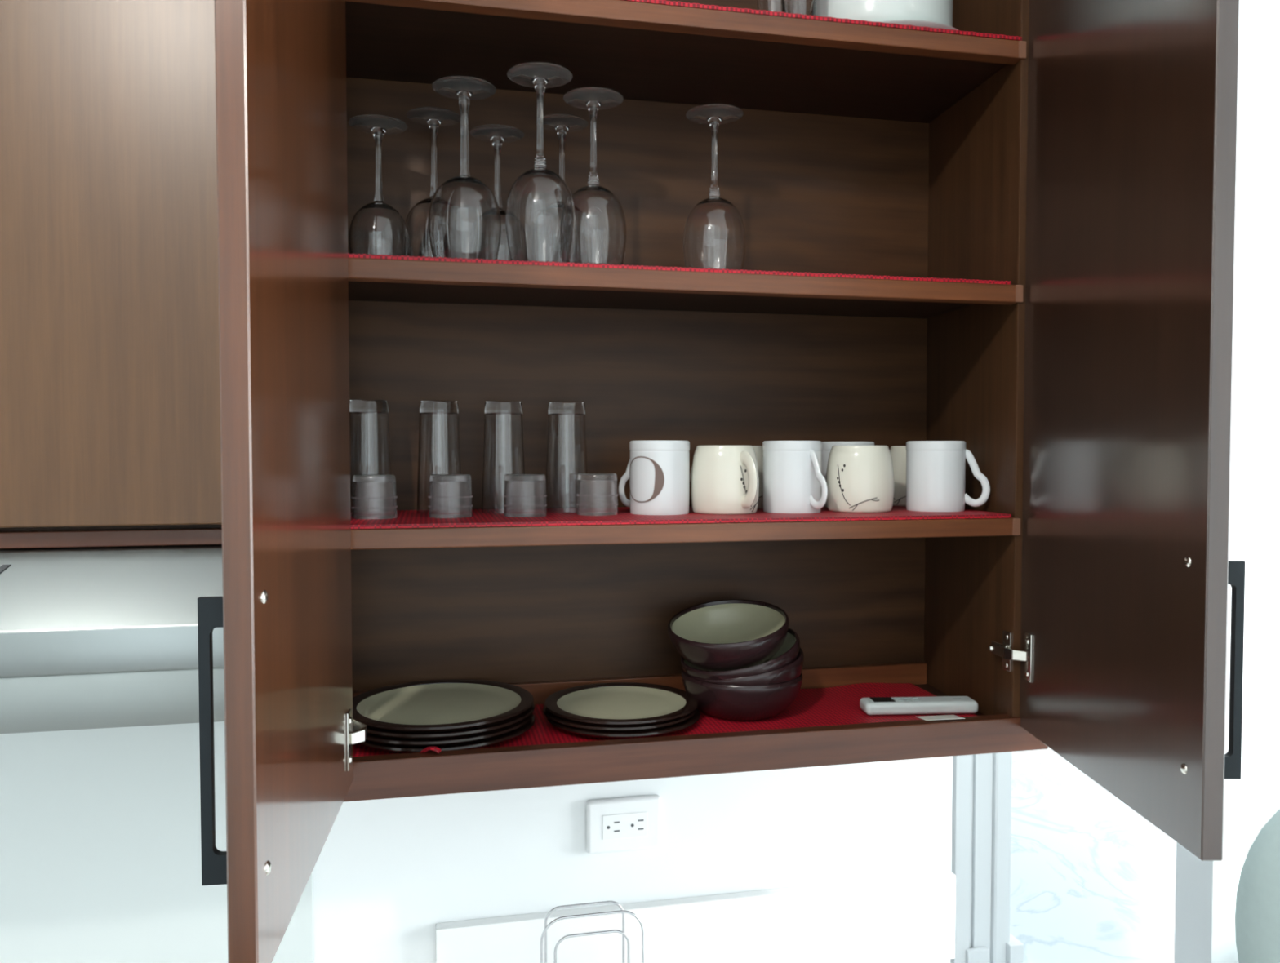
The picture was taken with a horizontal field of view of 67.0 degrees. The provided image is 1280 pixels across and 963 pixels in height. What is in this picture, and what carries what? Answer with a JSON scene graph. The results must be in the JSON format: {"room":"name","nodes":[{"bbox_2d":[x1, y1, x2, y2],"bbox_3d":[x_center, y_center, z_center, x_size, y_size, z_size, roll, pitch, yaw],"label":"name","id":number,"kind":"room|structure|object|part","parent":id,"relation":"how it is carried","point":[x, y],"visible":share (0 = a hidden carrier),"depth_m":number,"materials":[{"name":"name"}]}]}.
{"room":"kitchen","nodes":[
{"label":"kitchen","id":0,"kind":"room"},
{"bbox_2d":[312,756,952,962],"bbox_3d":[-0.770,0.304,1.338,2.592,2.745,0.110,0,2,-12],"label":"wall","id":1,"kind":"structure","parent":0,"point":[385,872],"depth_m":1.45,"materials":[{"name":"white paint"}]},
{"bbox_2d":[0,0,222,549],"bbox_3d":[-0.853,-0.444,1.082,0.931,1.024,0.297,0,2,-12],"label":"upper cabinet","id":2,"kind":"object","parent":1,"relation":"attached to","point":[110,404],"visible":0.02,"depth_m":1.00,"materials":[{"name":"brown wood"}]},
{"bbox_3d":[-0.828,0.063,0.983,0.931,0.018,0.017,0,2,-12],"label":"rail","id":3,"kind":"part","parent":2,"relation":"part of","materials":[{"name":"brown wood"}]},
{"bbox_2d":[0,544,224,733],"bbox_3d":[-0.842,0.160,1.085,0.905,0.179,0.336,0,2,-12],"label":"range hood","id":4,"kind":"object","parent":2,"relation":"attached to","point":[91,637],"visible":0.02,"depth_m":0.99,"materials":[{"name":"silver metal"}]},
{"bbox_2d":[0,721,314,962],"bbox_3d":[-0.997,0.470,1.233,1.102,0.620,0.007,0,2,-12],"label":"backsplash","id":5,"kind":"structure","parent":1,"relation":"attached to","point":[100,854],"depth_m":1.29,"materials":[{"name":"white"}]},
{"bbox_2d":[586,795,660,853],"bbox_3d":[-0.024,0.513,1.445,0.113,0.080,0.014,0,2,-12],"label":"wall outlet","id":6,"kind":"object","parent":1,"relation":"attached to","point":[631,823],"visible":1,"depth_m":1.44,"materials":[{"name":"white plastic"}]},
{"bbox_2d":[602,812,647,839],"bbox_3d":[-0.022,0.513,1.440,0.068,0.037,0.001,0,2,-12],"label":"receptacle","id":7,"kind":"object","parent":6,"relation":"attached to","point":[615,825],"depth_m":1.44,"materials":[{"name":"white plastic"}]},
{"bbox_2d":[435,871,955,962],"bbox_3d":[0.106,0.704,1.476,0.818,0.136,0.020,0,2,-12],"label":"backsplash","id":8,"kind":"structure","parent":1,"relation":"attached to","point":[910,918],"depth_m":1.48,"materials":[{"name":"white stone"}]},
{"bbox_2d":[197,0,1244,962],"bbox_3d":[0.094,-0.296,1.076,0.958,1.318,0.725,0,2,-12],"label":"upper cabinet","id":9,"kind":"object","parent":1,"relation":"attached to","point":[1086,162],"visible":0.97,"depth_m":1.21,"materials":[{"name":"brown wood"}]},
{"bbox_3d":[-0.291,0.179,0.669,0.024,0.200,0.007,0,2,-8],"label":"handle","id":10,"kind":"part","parent":9,"relation":"part of","materials":[{"name":"black metal"}]},
{"bbox_3d":[-0.296,-0.293,0.838,0.019,1.262,0.426,0,2,-8],"label":"door","id":11,"kind":"part","parent":9,"relation":"part of","materials":[{"name":"brown wood"}]},
{"bbox_3d":[-0.320,0.275,1.081,0.022,0.014,0.091,-1,2,-24],"label":"hinge arm","id":12,"kind":"part","parent":9,"relation":"part of","materials":[{"name":"silver metal"}]},
{"bbox_3d":[0.021,-0.312,1.428,0.882,1.270,0.006,0,2,-12],"label":"panel","id":13,"kind":"part","parent":9,"relation":"part of","materials":[{"name":"brown wood"}]},
{"bbox_2d":[348,281,970,318],"bbox_3d":[0.040,-0.253,1.303,0.864,0.008,0.250,0,2,-12],"label":"shelf","id":14,"kind":"object","parent":9,"relation":"attached to","point":[362,295],"depth_m":1.36,"materials":[{"name":"brown wood"}]},
{"bbox_2d":[352,683,976,756],"bbox_3d":[0.040,0.314,1.301,0.838,0.025,0.246,0,2,-12],"label":"liner","id":15,"kind":"object","parent":9,"relation":"on","point":[835,705],"visible":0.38,"depth_m":1.32,"materials":[{"name":"red fabric"}]},
{"bbox_2d":[357,714,535,753],"bbox_3d":[-0.258,0.317,1.255,0.242,0.014,0.242,0,2,-12],"label":"plate","id":16,"kind":"object","parent":15,"relation":"on","point":[489,742],"visible":0.23,"depth_m":1.15,"materials":[{"name":"ceramic"}]},
{"bbox_2d":[365,712,533,746],"bbox_3d":[-0.260,0.309,1.255,0.242,0.014,0.242,0,2,-12],"label":"plate","id":17,"kind":"object","parent":16,"relation":"on","point":[371,738],"visible":0.25,"depth_m":1.15,"materials":[{"name":"ceramic"}]},
{"bbox_2d":[367,702,534,738],"bbox_3d":[-0.258,0.300,1.255,0.242,0.014,0.242,0,2,-12],"label":"plate","id":18,"kind":"object","parent":17,"relation":"on","point":[476,731],"visible":0.27,"depth_m":1.15,"materials":[{"name":"ceramic"}]},
{"bbox_2d":[352,679,533,732],"bbox_3d":[-0.259,0.292,1.254,0.242,0.014,0.242,0,2,-12],"label":"plate","id":19,"kind":"object","parent":18,"relation":"on","point":[446,704],"visible":0.95,"depth_m":1.25,"materials":[{"name":"ceramic"}]},
{"bbox_2d":[546,707,700,738],"bbox_3d":[-0.022,0.316,1.300,0.207,0.013,0.207,0,2,-12],"label":"plate","id":20,"kind":"object","parent":15,"relation":"on","point":[696,716],"visible":0.29,"depth_m":1.21,"materials":[{"name":"ceramic"}]},
{"bbox_2d":[542,705,697,732],"bbox_3d":[-0.027,0.308,1.302,0.207,0.013,0.207,0,2,-12],"label":"plate","id":21,"kind":"object","parent":20,"relation":"on","point":[557,720],"visible":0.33,"depth_m":1.21,"materials":[{"name":"ceramic"}]},
{"bbox_2d":[544,682,698,726],"bbox_3d":[-0.025,0.301,1.301,0.207,0.013,0.207,0,2,-12],"label":"plate","id":22,"kind":"object","parent":21,"relation":"on","point":[609,704],"visible":1,"depth_m":1.29,"materials":[{"name":"ceramic"}]},
{"bbox_2d":[681,669,802,721],"bbox_3d":[0.141,0.293,1.347,0.168,0.056,0.168,0,2,-12],"label":"bowl","id":23,"kind":"object","parent":15,"relation":"on","point":[725,702],"visible":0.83,"depth_m":1.28,"materials":[{"name":"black ceramic"}]},
{"bbox_2d":[684,648,804,685],"bbox_3d":[0.144,0.271,1.348,0.166,0.078,0.168,-1,2,-21],"label":"bowl","id":24,"kind":"object","parent":23,"relation":"on","point":[793,671],"visible":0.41,"depth_m":1.27,"materials":[{"name":"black ceramic"}]},
{"bbox_2d":[680,628,799,679],"bbox_3d":[0.139,0.253,1.346,0.167,0.088,0.164,1,2,34],"label":"bowl","id":25,"kind":"object","parent":24,"relation":"on","point":[788,652],"visible":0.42,"depth_m":1.28,"materials":[{"name":"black ceramic"}]},
{"bbox_2d":[667,599,789,671],"bbox_3d":[0.122,0.216,1.341,0.168,0.083,0.165,0,2,8],"label":"bowl","id":26,"kind":"object","parent":25,"relation":"on","point":[723,635],"visible":0.95,"depth_m":1.38,"materials":[{"name":"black ceramic"}]},
{"bbox_2d":[859,696,977,715],"bbox_3d":[0.387,0.310,1.343,0.158,0.019,0.038,0,2,-3],"label":"remote control","id":27,"kind":"object","parent":15,"relation":"on","point":[926,704],"visible":1,"depth_m":1.33,"materials":[{"name":"white plastic"}]},
{"bbox_2d":[915,715,964,720],"bbox_3d":[0.395,0.311,1.272,0.054,0.004,0.032,0,2,-8],"label":"paper slip","id":28,"kind":"object","parent":15,"relation":"on","point":[941,717],"visible":1,"depth_m":1.27,"materials":[{"name":"white paper"}]},
{"bbox_2d":[345,0,1004,122],"bbox_3d":[0.040,-0.561,1.293,0.864,0.016,0.250,0,2,-12],"label":"shelf","id":29,"kind":"object","parent":9,"relation":"attached to","point":[392,46],"depth_m":1.28,"materials":[{"name":"brown wood"}]},
{"bbox_2d":[347,253,1010,284],"bbox_3d":[0.041,-0.259,1.290,0.845,0.004,0.261,0,2,-12],"label":"liner","id":30,"kind":"object","parent":9,"relation":"on","point":[351,255],"visible":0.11,"depth_m":1.16,"materials":[{"name":"red fabric"}]},
{"bbox_2d":[348,114,408,256],"bbox_3d":[-0.335,-0.358,1.238,0.075,0.198,0.075,1,2,25],"label":"wine glass","id":31,"kind":"object","parent":30,"relation":"on","point":[377,228],"visible":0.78,"depth_m":1.21,"materials":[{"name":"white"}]},
{"bbox_3d":[-0.335,-0.404,1.237,0.021,0.092,0.021,1,2,25],"label":"stem","id":32,"kind":"part","parent":31,"relation":"part of","materials":[{"name":"clear glass"}]},
{"bbox_2d":[348,200,408,256],"bbox_3d":[-0.335,-0.309,1.240,0.075,0.099,0.075,1,2,25],"label":"bowl","id":33,"kind":"object","parent":31,"relation":"on","point":[377,228],"depth_m":1.21,"materials":[{"name":"clear glass"}]},
{"bbox_2d":[404,106,460,257],"bbox_3d":[-0.276,-0.376,1.298,0.084,0.228,0.084,2,2,39],"label":"wine glass","id":34,"kind":"object","parent":30,"relation":"on","point":[416,221],"visible":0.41,"depth_m":1.27,"materials":[{"name":"clear glass"}]},
{"bbox_2d":[404,195,433,257],"bbox_3d":[-0.276,-0.322,1.300,0.084,0.120,0.084,2,2,39],"label":"bowl","id":35,"kind":"object","parent":34,"relation":"on","point":[416,221],"depth_m":1.26,"materials":[{"name":"clear glass"}]},
{"bbox_3d":[-0.276,-0.432,1.296,0.021,0.101,0.021,2,2,39],"label":"stem","id":36,"kind":"part","parent":34,"relation":"part of","materials":[{"name":"clear glass"}]},
{"bbox_2d":[428,75,501,259],"bbox_3d":[-0.217,-0.372,1.197,0.089,0.228,0.089,0,2,5],"label":"wine glass","id":37,"kind":"object","parent":30,"relation":"on","point":[464,221],"visible":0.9,"depth_m":1.17,"materials":[{"name":"clear glass"}]},
{"bbox_3d":[-0.217,-0.429,1.195,0.021,0.102,0.021,0,2,5],"label":"stem","id":38,"kind":"part","parent":37,"relation":"part of","materials":[{"name":"clear glass"}]},
{"bbox_2d":[428,174,501,259],"bbox_3d":[-0.217,-0.318,1.199,0.089,0.120,0.089,0,2,5],"label":"bowl","id":39,"kind":"object","parent":37,"relation":"attached to","point":[464,221],"depth_m":1.16,"materials":[{"name":"clear glass"}]},
{"bbox_2d":[470,124,524,260],"bbox_3d":[-0.188,-0.359,1.274,0.075,0.198,0.075,-1,2,-34],"label":"wine glass","id":40,"kind":"object","parent":30,"relation":"on","point":[496,134],"visible":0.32,"depth_m":1.26,"materials":[{"name":"clear glass"}]},
{"bbox_3d":[-0.188,-0.405,1.272,0.021,0.092,0.021,-1,2,-34],"label":"stem","id":41,"kind":"part","parent":40,"relation":"part of","materials":[{"name":"clear glass"}]},
{"bbox_2d":[497,208,511,260],"bbox_3d":[-0.188,-0.310,1.275,0.075,0.099,0.075,-1,2,-34],"label":"bowl","id":42,"kind":"object","parent":40,"relation":"attached to","point":[504,252],"depth_m":1.24,"materials":[{"name":"clear glass"}]},
{"bbox_2d":[505,62,575,262],"bbox_3d":[-0.120,-0.373,1.163,0.084,0.231,0.085,0,2,3],"label":"wine glass","id":43,"kind":"object","parent":30,"relation":"on","point":[540,215],"visible":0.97,"depth_m":1.14,"materials":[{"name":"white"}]},
{"bbox_3d":[-0.120,-0.429,1.161,0.021,0.104,0.021,0,2,3],"label":"stem","id":44,"kind":"part","parent":43,"relation":"part of","materials":[{"name":"clear glass"}]},
{"bbox_2d":[505,166,575,262],"bbox_3d":[-0.120,-0.317,1.165,0.084,0.120,0.084,0,2,3],"label":"bowl","id":45,"kind":"object","parent":43,"relation":"attached to","point":[540,215],"depth_m":1.13,"materials":[{"name":"clear glass"}]},
{"bbox_2d":[535,113,588,181],"bbox_3d":[-0.107,-0.377,1.324,0.084,0.228,0.084,-1,2,-30],"label":"wine glass","id":46,"kind":"object","parent":30,"relation":"on","point":[561,123],"visible":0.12,"depth_m":1.31,"materials":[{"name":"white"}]},
{"bbox_3d":[-0.107,-0.433,1.322,0.021,0.101,0.021,-1,2,-30],"label":"stem","id":47,"kind":"part","parent":46,"relation":"part of","materials":[{"name":"clear glass"}]},
{"bbox_2d":[563,86,626,264],"bbox_3d":[-0.059,-0.375,1.237,0.085,0.231,0.084,-1,2,-24],"label":"wine glass","id":48,"kind":"object","parent":30,"relation":"on","point":[600,229],"visible":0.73,"depth_m":1.21,"materials":[{"name":"clear glass"}]},
{"bbox_3d":[-0.059,-0.431,1.235,0.021,0.103,0.021,-1,2,-24],"label":"stem","id":49,"kind":"part","parent":48,"relation":"part of","materials":[{"name":"clear glass"}]},
{"bbox_2d":[569,183,626,264],"bbox_3d":[-0.059,-0.320,1.239,0.084,0.120,0.084,-1,2,-24],"label":"bowl","id":50,"kind":"object","parent":48,"relation":"attached to","point":[600,229],"depth_m":1.20,"materials":[{"name":"clear glass"}]},
{"bbox_2d":[683,103,746,269],"bbox_3d":[0.100,-0.377,1.295,0.084,0.230,0.084,-1,2,-28],"label":"wine glass","id":51,"kind":"object","parent":30,"relation":"on","point":[714,232],"visible":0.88,"depth_m":1.27,"materials":[{"name":"clear glass"}]},
{"bbox_3d":[0.100,-0.433,1.294,0.021,0.103,0.021,-1,2,-28],"label":"stem","id":52,"kind":"part","parent":51,"relation":"part of","materials":[{"name":"clear glass"}]},
{"bbox_2d":[683,195,746,269],"bbox_3d":[0.100,-0.322,1.297,0.084,0.120,0.084,-1,2,-28],"label":"bowl","id":53,"kind":"object","parent":51,"relation":"attached to","point":[714,232],"depth_m":1.26,"materials":[{"name":"clear glass"}]},
{"bbox_2d":[351,506,1011,528],"bbox_3d":[0.043,0.044,1.300,0.848,0.004,0.262,0,2,-12],"label":"liner","id":54,"kind":"object","parent":9,"relation":"on","point":[405,518],"visible":0.56,"depth_m":1.20,"materials":[{"name":"red fabric"}]},
{"bbox_2d":[349,400,391,515],"bbox_3d":[-0.356,-0.032,1.270,0.060,0.149,0.060,0,2,-12],"label":"tumbler","id":55,"kind":"object","parent":54,"relation":"on","point":[369,420],"visible":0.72,"depth_m":1.25,"materials":[{"name":"clear glass"}]},
{"bbox_2d":[351,474,397,519],"bbox_3d":[-0.329,0.018,1.199,0.056,0.054,0.055,0,2,-12],"label":"tumbler","id":56,"kind":"object","parent":54,"relation":"on","point":[374,496],"visible":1,"depth_m":1.18,"materials":[{"name":"clear glass"}]},
{"bbox_2d":[417,400,461,514],"bbox_3d":[-0.268,-0.032,1.290,0.060,0.149,0.060,0,2,-12],"label":"tumbler","id":57,"kind":"object","parent":54,"relation":"on","point":[439,449],"visible":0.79,"depth_m":1.27,"materials":[{"name":"clear glass"}]},
{"bbox_2d":[428,474,472,518],"bbox_3d":[-0.239,0.018,1.218,0.056,0.054,0.055,0,2,-12],"label":"tumbler","id":58,"kind":"object","parent":54,"relation":"on","point":[450,496],"visible":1,"depth_m":1.20,"materials":[{"name":"clear glass"}]},
{"bbox_2d":[481,400,524,513],"bbox_3d":[-0.185,-0.033,1.308,0.060,0.149,0.060,0,2,-12],"label":"tumbler","id":59,"kind":"object","parent":54,"relation":"on","point":[503,439],"visible":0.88,"depth_m":1.28,"materials":[{"name":"clear glass"}]},
{"bbox_2d":[503,473,546,517],"bbox_3d":[-0.146,0.017,1.234,0.056,0.054,0.055,0,2,-12],"label":"tumbler","id":60,"kind":"object","parent":54,"relation":"on","point":[525,495],"visible":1,"depth_m":1.21,"materials":[{"name":"clear glass"}]},
{"bbox_2d":[545,401,587,512],"bbox_3d":[-0.101,-0.034,1.326,0.060,0.149,0.060,0,2,-12],"label":"tumbler","id":61,"kind":"object","parent":54,"relation":"on","point":[566,451],"visible":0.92,"depth_m":1.30,"materials":[{"name":"clear glass"}]},
{"bbox_2d":[576,473,618,515],"bbox_3d":[-0.056,0.016,1.261,0.056,0.054,0.055,0,2,-12],"label":"tumbler","id":62,"kind":"object","parent":54,"relation":"on","point":[597,495],"visible":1,"depth_m":1.24,"materials":[{"name":"clear glass"}]},
{"bbox_2d":[618,440,689,515],"bbox_3d":[0.016,-0.006,1.282,0.101,0.096,0.080,0,2,7],"label":"mug","id":63,"kind":"object","parent":54,"relation":"on","point":[658,472],"visible":1,"depth_m":1.25,"materials":[{"name":"white ceramic"}]},
{"bbox_2d":[629,456,664,502],"bbox_3d":[0.005,-0.003,1.255,0.058,0.060,0.013,2,2,40],"label":"print","id":64,"kind":"object","parent":63,"relation":"attached to","point":[646,473],"depth_m":1.25,"materials":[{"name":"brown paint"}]},
{"bbox_2d":[690,445,759,515],"bbox_3d":[0.113,-0.003,1.287,0.092,0.090,0.105,0,2,8],"label":"mug","id":65,"kind":"object","parent":54,"relation":"on","point":[725,479],"visible":1,"depth_m":1.25,"materials":[{"name":"white ceramic"}]},
{"bbox_2d":[740,469,747,493],"bbox_3d":[0.136,-0.003,1.255,0.013,0.037,0.003,-1,2,-28],"label":"print","id":66,"kind":"object","parent":65,"relation":"attached to","point":[741,479],"depth_m":1.25},
{"bbox_2d":[739,465,759,511],"bbox_3d":[0.145,0.009,1.276,0.048,0.062,0.031,-1,2,-28],"label":"print","id":67,"kind":"object","parent":65,"relation":"attached to","point":[744,473],"depth_m":1.25,"materials":[{"name":"grey ceramic"}]},
{"bbox_2d":[689,445,763,509],"bbox_3d":[0.137,-0.007,1.405,0.091,0.090,0.106,-1,2,-27],"label":"mug","id":68,"kind":"object","parent":54,"relation":"on","point":[758,451],"visible":0.19,"depth_m":1.37,"materials":[{"name":"white ceramic"}]},
{"bbox_2d":[762,440,827,513],"bbox_3d":[0.216,-0.007,1.310,0.100,0.096,0.080,1,2,27],"label":"mug","id":69,"kind":"object","parent":54,"relation":"on","point":[793,481],"visible":1,"depth_m":1.28,"materials":[{"name":"white ceramic"}]},
{"bbox_3d":[0.233,-0.003,1.269,0.005,0.080,0.038,-1,2,-30],"label":"cup handle","id":70,"kind":"part","parent":69,"relation":"part of","materials":[{"name":"white ceramic"}]},
{"bbox_2d":[821,441,874,507],"bbox_3d":[0.303,-0.011,1.445,0.080,0.096,0.100,-1,2,-25],"label":"mug","id":71,"kind":"object","parent":54,"relation":"on","point":[826,446],"visible":0.27,"depth_m":1.41,"materials":[{"name":"white ceramic"}]},
{"bbox_2d":[826,445,893,512],"bbox_3d":[0.304,-0.005,1.337,0.091,0.090,0.107,0,2,12],"label":"mug","id":72,"kind":"object","parent":54,"relation":"on","point":[860,478],"visible":1,"depth_m":1.29,"materials":[{"name":"white ceramic"}]},
{"bbox_2d":[836,464,845,492],"bbox_3d":[0.270,-0.005,1.299,0.006,0.037,0.011,-1,2,-22],"label":"print","id":73,"kind":"object","parent":72,"relation":"attached to","point":[844,465],"depth_m":1.30},
{"bbox_2d":[837,464,879,511],"bbox_3d":[0.291,0.009,1.291,0.056,0.062,0.011,1,2,17],"label":"print","id":74,"kind":"object","parent":72,"relation":"attached to","point":[858,485],"depth_m":1.29,"materials":[{"name":"grey ceramic"}]},
{"bbox_2d":[889,445,906,506],"bbox_3d":[0.423,-0.009,1.464,0.105,0.090,0.092,-1,2,-35],"label":"mug","id":75,"kind":"object","parent":54,"relation":"on","point":[898,453],"visible":0.22,"depth_m":1.43,"materials":[{"name":"white ceramic"}]},
{"bbox_2d":[906,440,990,511],"bbox_3d":[0.417,-0.008,1.337,0.080,0.096,0.100,-1,2,-36],"label":"mug","id":76,"kind":"object","parent":54,"relation":"on","point":[935,470],"visible":1,"depth_m":1.31,"materials":[{"name":"white ceramic"}]},
{"bbox_3d":[0.460,-0.005,1.326,0.038,0.080,0.005,1,2,22],"label":"cup handle","id":77,"kind":"part","parent":76,"relation":"part of","materials":[{"name":"white ceramic"}]},
{"bbox_3d":[0.085,0.337,1.194,0.934,0.046,0.020,0,2,-12],"label":"rail","id":78,"kind":"part","parent":9,"relation":"part of","materials":[{"name":"brown wood"}]},
{"bbox_2d":[621,0,1022,40],"bbox_3d":[0.046,-0.571,1.279,0.854,0.004,0.264,0,2,-12],"label":"liner","id":79,"kind":"object","parent":9,"relation":"on","point":[655,2],"visible":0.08,"depth_m":1.19,"materials":[{"name":"red fabric"}]},
{"bbox_2d":[756,0,782,12],"bbox_3d":[0.185,-0.630,1.328,0.050,0.111,0.050,0,2,-12],"label":"glass tumbler","id":80,"kind":"object","parent":79,"relation":"on","point":[766,5],"visible":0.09,"depth_m":1.31,"materials":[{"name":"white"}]},
{"bbox_2d":[781,0,817,15],"bbox_3d":[0.204,-0.627,1.238,0.050,0.111,0.050,0,2,-12],"label":"glass tumbler","id":81,"kind":"object","parent":79,"relation":"on","point":[808,7],"visible":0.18,"depth_m":1.22,"materials":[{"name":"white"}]},
{"bbox_2d":[881,19,958,30],"bbox_3d":[0.341,-0.582,1.331,0.212,0.015,0.212,0,2,-12],"label":"dinner plate","id":82,"kind":"object","parent":79,"relation":"on","point":[905,22],"visible":0.06,"depth_m":1.23,"materials":[{"name":"white ceramic"}]},
{"bbox_2d":[816,0,953,26],"bbox_3d":[0.329,-0.624,1.327,0.193,0.076,0.193,0,2,-12],"label":"serving bowl","id":83,"kind":"object","parent":82,"relation":"on","point":[873,11],"visible":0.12,"depth_m":1.24,"materials":[{"name":"white ceramic"}]},
{"bbox_2d":[919,64,1006,123],"bbox_3d":[0.470,-0.564,1.387,0.018,0.016,0.250,0,2,-12],"label":"shelf","id":84,"kind":"object","parent":9,"relation":"attached to","point":[944,109],"depth_m":1.39,"materials":[{"name":"brown wood"}]},
{"bbox_3d":[0.487,-0.310,1.395,0.052,1.273,0.271,0,2,-12],"label":"panel","id":85,"kind":"part","parent":9,"relation":"part of","materials":[{"name":"brown wood"}]},
{"bbox_3d":[0.481,0.225,1.293,0.013,0.052,0.038,-1,2,-21],"label":"hinge plate","id":86,"kind":"part","parent":9,"relation":"part of","materials":[{"name":"silver metal"}]},
{"bbox_3d":[0.484,0.226,1.275,0.011,0.014,0.060,-1,2,-22],"label":"hinge arm","id":87,"kind":"part","parent":9,"relation":"part of","materials":[{"name":"silver metal"}]},
{"bbox_3d":[0.510,-0.300,1.050,0.019,1.262,0.426,0,2,0],"label":"door","id":88,"kind":"part","parent":9,"relation":"part of","materials":[{"name":"brown wood"}]},
{"bbox_3d":[0.533,0.172,0.883,0.030,0.200,0.007,0,2,0],"label":"handle","id":89,"kind":"part","parent":9,"relation":"part of","materials":[{"name":"black metal"}]},
{"bbox_2d":[1009,747,1176,962],"bbox_3d":[1.827,1.669,3.096,5.000,0.100,9.500,0,2,-12],"label":"window","id":90,"kind":"structure","parent":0,"point":[1093,880],"depth_m":3.94,"materials":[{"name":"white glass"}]},
{"bbox_2d":[1235,808,1279,962],"bbox_3d":[1.835,1.110,2.138,0.840,1.080,0.700,1,2,38],"label":"armchair","id":91,"kind":"object","parent":90,"relation":"on","point":[1257,913],"visible":1,"depth_m":2.12,"materials":[{"name":"fabric"}]},
{"bbox_2d":[1173,44,1279,962],"bbox_3d":[2.232,0.258,2.712,1.554,2.745,0.128,0,2,-12],"label":"wall partition","id":92,"kind":"structure","parent":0,"point":[1205,905],"depth_m":2.50,"materials":[{"name":"white paint"}]},
{"bbox_2d":[1238,0,1279,48],"bbox_3d":[0.997,-1.168,2.821,6.700,0.100,9.500,0,2,-12],"label":"ceiling","id":93,"kind":"structure","parent":0,"point":[1259,20],"depth_m":2.33,"materials":[{"name":"white paint"}]},
{"bbox_3d":[-0.151,1.760,0.334,3.350,0.100,4.950,0,2,-12],"label":"floor","id":94,"kind":"structure","parent":0,"visible":0},
{"bbox_3d":[-0.658,1.257,1.040,2.470,0.860,0.578,0,2,-12],"label":"base cabinet","id":95,"kind":"object","parent":94,"relation":"on","visible":0},
{"bbox_2d":[921,960,950,962],"bbox_3d":[-0.651,0.808,1.001,2.474,0.040,0.628,0,2,-12],"label":"countertop","id":96,"kind":"structure","parent":95,"relation":"on","point":[941,961],"depth_m":1.55,"materials":[{"name":"white stone"}]},
{"bbox_2d":[540,901,644,962],"bbox_3d":[-0.066,0.671,1.285,0.138,0.215,0.123,0,2,-12],"label":"wire rack","id":97,"kind":"object","parent":96,"relation":"on","point":[622,911],"visible":1,"depth_m":1.28,"materials":[{"name":"silver metal"}]},
{"bbox_3d":[0.452,0.249,3.006,1.096,2.745,0.115,0,2,-12],"label":"wall","id":98,"kind":"structure","parent":0,"visible":0},
{"bbox_2d":[950,751,1023,962],"bbox_3d":[1.101,0.418,3.121,0.230,2.400,0.170,0,2,-12],"label":"trim","id":99,"kind":"structure","parent":98,"relation":"attached to","point":[981,786],"depth_m":3.09,"materials":[{"name":"white paint"}]}
]}

